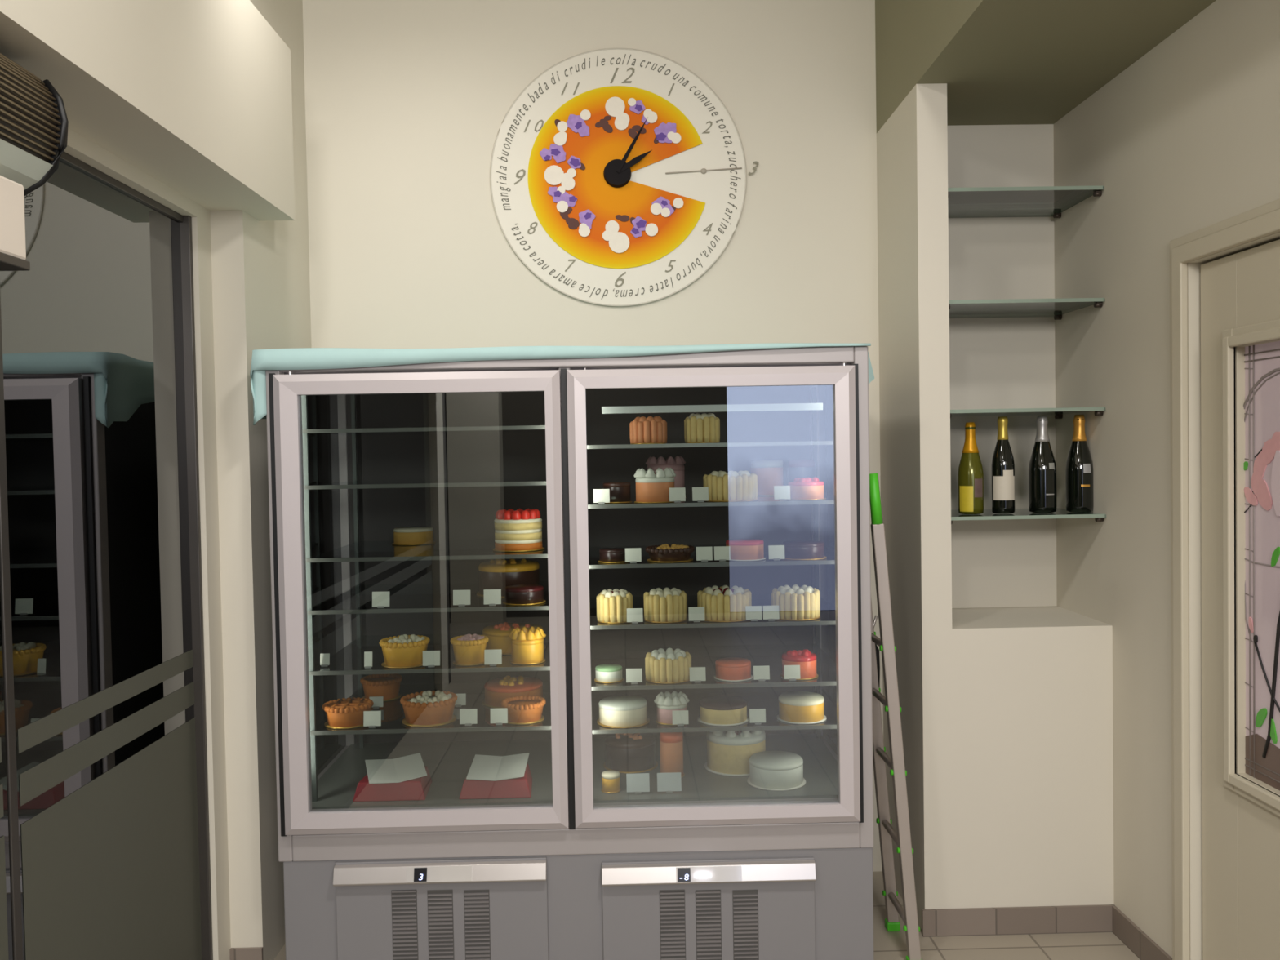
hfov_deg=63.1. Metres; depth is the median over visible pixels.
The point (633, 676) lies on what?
price card
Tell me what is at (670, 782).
price card
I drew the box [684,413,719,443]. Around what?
cake
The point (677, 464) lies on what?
cake
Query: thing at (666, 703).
cake
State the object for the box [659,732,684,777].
cake
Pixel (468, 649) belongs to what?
cake
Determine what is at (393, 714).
shelf
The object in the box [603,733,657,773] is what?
cake
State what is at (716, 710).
cake
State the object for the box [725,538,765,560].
cake
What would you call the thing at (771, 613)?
price card
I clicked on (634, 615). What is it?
price card
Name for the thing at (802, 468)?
price card
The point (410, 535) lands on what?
cake
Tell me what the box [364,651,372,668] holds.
price card
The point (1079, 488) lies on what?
wine bottle
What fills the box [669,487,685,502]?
price card
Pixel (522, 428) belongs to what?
shelf
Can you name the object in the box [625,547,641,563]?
price card
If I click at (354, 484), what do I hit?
shelf
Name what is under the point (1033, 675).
wall niche
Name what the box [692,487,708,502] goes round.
price card
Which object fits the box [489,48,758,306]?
wall clock
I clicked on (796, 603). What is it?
cake
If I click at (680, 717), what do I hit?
price card
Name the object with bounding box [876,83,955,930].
wall pillar
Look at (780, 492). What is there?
price card
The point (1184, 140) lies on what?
wall
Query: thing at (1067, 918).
baseboard
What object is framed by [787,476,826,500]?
cake
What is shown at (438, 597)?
shelf
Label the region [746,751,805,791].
cake
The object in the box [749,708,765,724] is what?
price card
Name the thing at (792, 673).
price card
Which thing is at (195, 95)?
beam
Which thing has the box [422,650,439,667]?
price card
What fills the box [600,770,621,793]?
cake
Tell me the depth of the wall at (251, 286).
3.25 m
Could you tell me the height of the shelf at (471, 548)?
0.012 m
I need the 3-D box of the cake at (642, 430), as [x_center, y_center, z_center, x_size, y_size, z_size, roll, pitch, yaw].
[0.026,-0.156,3.273,0.117,0.087,0.117,-1,2,-1]
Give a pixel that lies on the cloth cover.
(303, 358)
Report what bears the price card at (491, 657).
on the fridge
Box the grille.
[0,53,61,164]
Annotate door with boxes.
[0,151,213,959]
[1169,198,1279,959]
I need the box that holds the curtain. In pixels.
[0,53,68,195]
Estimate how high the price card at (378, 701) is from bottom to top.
0.038 m
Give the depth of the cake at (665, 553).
3.23 m
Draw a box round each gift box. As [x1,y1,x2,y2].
[352,752,431,801]
[458,752,532,799]
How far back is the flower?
2.71 m
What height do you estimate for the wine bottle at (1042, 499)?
0.335 m
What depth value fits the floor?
3.38 m
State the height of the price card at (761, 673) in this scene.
0.046 m
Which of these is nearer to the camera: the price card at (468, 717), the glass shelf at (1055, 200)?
the price card at (468, 717)
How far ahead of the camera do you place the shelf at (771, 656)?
3.54 m
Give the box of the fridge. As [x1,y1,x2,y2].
[265,346,874,959]
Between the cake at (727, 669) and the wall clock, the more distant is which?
the wall clock
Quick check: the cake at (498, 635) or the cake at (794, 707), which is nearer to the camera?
the cake at (794, 707)
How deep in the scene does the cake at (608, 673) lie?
3.26 m
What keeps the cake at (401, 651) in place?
on the fridge
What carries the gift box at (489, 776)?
on the fridge
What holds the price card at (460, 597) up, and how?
on the fridge
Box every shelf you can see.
[302,425,545,435]
[304,476,546,489]
[306,537,547,562]
[307,581,548,614]
[309,633,550,675]
[311,683,551,735]
[586,440,833,448]
[587,494,834,508]
[588,542,835,568]
[589,595,835,630]
[591,645,835,690]
[591,685,836,733]
[947,185,1104,217]
[949,297,1105,319]
[950,407,1105,418]
[951,507,1106,524]
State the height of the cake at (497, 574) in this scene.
0.117 m
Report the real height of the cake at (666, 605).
0.097 m
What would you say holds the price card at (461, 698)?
on the fridge
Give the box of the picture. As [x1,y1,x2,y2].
[528,85,705,268]
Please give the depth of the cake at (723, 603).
3.24 m
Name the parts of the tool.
handle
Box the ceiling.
[875,0,1216,133]
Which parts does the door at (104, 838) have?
glass panel, rail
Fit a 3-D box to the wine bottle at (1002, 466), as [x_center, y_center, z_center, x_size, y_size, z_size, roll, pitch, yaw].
[1.248,-0.052,3.581,0.076,0.333,0.078,-1,2,-1]
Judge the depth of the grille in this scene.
1.89 m
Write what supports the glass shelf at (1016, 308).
attached to the wall niche
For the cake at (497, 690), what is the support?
on the fridge
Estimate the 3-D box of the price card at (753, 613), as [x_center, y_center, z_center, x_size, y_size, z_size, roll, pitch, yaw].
[0.354,0.414,3.235,0.050,0.046,0.014,-1,2,-1]
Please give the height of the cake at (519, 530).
0.129 m
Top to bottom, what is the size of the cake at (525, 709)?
0.061 m
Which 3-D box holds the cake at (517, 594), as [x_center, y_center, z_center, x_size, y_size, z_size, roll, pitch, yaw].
[-0.365,0.360,3.280,0.134,0.050,0.134,-1,2,-1]
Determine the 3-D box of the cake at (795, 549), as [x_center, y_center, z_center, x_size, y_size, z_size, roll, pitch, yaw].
[0.516,0.221,3.291,0.146,0.050,0.146,-1,2,-1]
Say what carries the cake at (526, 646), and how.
on the fridge
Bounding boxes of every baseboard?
[229,946,263,959]
[921,904,1115,937]
[1111,906,1172,959]
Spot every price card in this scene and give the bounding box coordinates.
[320,653,329,666]
[363,711,381,728]
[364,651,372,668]
[368,696,383,708]
[372,591,389,608]
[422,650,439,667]
[453,590,470,606]
[454,693,466,706]
[459,708,477,725]
[483,589,501,605]
[484,648,502,666]
[490,707,507,724]
[593,488,609,504]
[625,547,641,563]
[626,608,643,623]
[626,668,642,684]
[626,773,649,794]
[657,772,681,793]
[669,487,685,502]
[672,710,688,726]
[688,606,704,622]
[689,666,706,682]
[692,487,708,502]
[696,546,712,561]
[714,546,730,561]
[745,605,762,621]
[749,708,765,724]
[753,665,769,681]
[763,605,779,621]
[768,545,785,560]
[773,485,790,500]
[783,665,800,680]
[787,458,815,483]
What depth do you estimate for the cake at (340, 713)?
3.23 m
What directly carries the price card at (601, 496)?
on the fridge
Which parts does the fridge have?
shelf post, panel, shelf post, door, service panel, panel, panel, service panel, door, shelf post, panel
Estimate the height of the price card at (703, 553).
0.046 m
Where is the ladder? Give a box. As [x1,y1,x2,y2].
[869,473,921,959]
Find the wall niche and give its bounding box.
[946,124,1113,908]
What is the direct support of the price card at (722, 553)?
on the fridge
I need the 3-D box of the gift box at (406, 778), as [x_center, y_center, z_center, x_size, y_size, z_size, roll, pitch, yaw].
[-0.774,0.938,3.286,0.221,0.092,0.215,-1,2,-1]
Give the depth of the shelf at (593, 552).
3.21 m
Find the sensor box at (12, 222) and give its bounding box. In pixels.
[0,175,30,271]
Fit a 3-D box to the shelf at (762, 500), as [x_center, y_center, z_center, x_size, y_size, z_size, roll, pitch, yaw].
[0.217,0.067,3.510,0.859,0.012,0.635,-1,2,-1]
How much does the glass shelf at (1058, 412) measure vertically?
0.028 m
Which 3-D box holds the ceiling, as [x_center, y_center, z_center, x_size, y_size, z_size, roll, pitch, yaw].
[2.531,-1.646,1.726,3.223,0.750,4.650,-1,2,-1]
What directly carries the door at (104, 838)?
in the wall at (251, 286)
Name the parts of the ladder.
rail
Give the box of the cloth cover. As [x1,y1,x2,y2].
[249,342,874,425]
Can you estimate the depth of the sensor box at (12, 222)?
1.86 m
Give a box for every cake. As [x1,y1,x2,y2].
[322,697,373,728]
[360,673,402,701]
[379,634,430,668]
[391,526,435,545]
[400,690,457,727]
[450,633,488,666]
[476,558,539,597]
[482,622,546,654]
[482,675,546,708]
[493,508,544,551]
[500,695,546,724]
[502,584,545,605]
[508,626,546,664]
[594,663,623,683]
[596,588,632,623]
[596,695,649,728]
[598,547,626,563]
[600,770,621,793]
[602,482,632,502]
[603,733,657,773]
[629,416,666,444]
[633,467,676,502]
[643,587,687,622]
[644,647,691,684]
[645,455,686,496]
[645,543,694,562]
[653,690,689,724]
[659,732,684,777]
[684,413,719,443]
[697,585,751,622]
[697,695,749,725]
[702,470,758,502]
[704,730,765,776]
[714,657,752,681]
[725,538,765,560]
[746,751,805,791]
[750,459,783,495]
[771,584,820,621]
[776,691,826,724]
[780,648,818,679]
[782,540,826,559]
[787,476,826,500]
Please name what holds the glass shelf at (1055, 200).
attached to the wall niche
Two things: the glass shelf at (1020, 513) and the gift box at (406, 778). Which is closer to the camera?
the gift box at (406, 778)
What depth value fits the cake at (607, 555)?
3.24 m
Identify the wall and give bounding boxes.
[63,0,311,959]
[302,0,883,871]
[1053,0,1279,959]
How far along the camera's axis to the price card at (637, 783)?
3.23 m
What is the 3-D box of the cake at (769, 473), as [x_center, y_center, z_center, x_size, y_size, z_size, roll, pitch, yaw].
[0.447,-0.010,3.669,0.124,0.124,0.124,-1,2,-1]
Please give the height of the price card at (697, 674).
0.046 m
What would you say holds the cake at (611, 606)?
on the fridge
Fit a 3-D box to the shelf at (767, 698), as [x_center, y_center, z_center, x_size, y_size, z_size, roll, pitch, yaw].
[0.229,0.761,3.528,0.859,0.012,0.635,-1,2,-1]
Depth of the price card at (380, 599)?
3.21 m
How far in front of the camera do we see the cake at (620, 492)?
3.26 m
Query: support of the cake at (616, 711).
on the fridge
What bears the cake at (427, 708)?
on the fridge
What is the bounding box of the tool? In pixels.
[873,615,879,687]
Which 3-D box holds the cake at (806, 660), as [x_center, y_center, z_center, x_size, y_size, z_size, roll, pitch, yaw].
[0.504,0.579,3.301,0.120,0.084,0.120,-1,2,-1]
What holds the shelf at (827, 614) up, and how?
attached to the fridge
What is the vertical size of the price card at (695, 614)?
0.046 m
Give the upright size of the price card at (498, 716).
0.050 m
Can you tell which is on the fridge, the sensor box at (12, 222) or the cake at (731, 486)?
the cake at (731, 486)
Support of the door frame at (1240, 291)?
in the wall at (1184, 140)
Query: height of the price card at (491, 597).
0.050 m
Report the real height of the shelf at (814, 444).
0.012 m
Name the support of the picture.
attached to the wall clock
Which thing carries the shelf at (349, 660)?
attached to the fridge
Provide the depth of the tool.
3.51 m
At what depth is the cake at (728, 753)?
3.40 m
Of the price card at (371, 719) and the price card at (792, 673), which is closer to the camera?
the price card at (371, 719)
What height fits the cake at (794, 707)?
0.070 m
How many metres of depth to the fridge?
3.14 m
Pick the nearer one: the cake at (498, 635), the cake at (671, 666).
the cake at (671, 666)
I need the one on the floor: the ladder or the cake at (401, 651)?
the ladder
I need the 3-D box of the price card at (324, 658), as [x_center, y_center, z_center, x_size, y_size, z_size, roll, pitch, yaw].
[-0.987,0.564,3.260,0.029,0.040,0.014,-1,2,-1]
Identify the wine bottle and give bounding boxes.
[957,422,983,514]
[991,416,1014,513]
[1028,415,1057,513]
[1065,414,1093,512]
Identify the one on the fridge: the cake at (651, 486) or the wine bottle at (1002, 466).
the cake at (651, 486)
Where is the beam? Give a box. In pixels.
[0,0,294,221]
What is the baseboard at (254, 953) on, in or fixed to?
attached to the wall at (251, 286)
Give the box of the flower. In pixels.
[1244,431,1279,633]
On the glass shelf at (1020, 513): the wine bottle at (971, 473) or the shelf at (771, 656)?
the wine bottle at (971, 473)
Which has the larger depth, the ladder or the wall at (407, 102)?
the wall at (407, 102)
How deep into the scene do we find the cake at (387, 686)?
3.58 m
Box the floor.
[274,871,1140,959]
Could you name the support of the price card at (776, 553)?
on the fridge
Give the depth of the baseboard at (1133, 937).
3.30 m

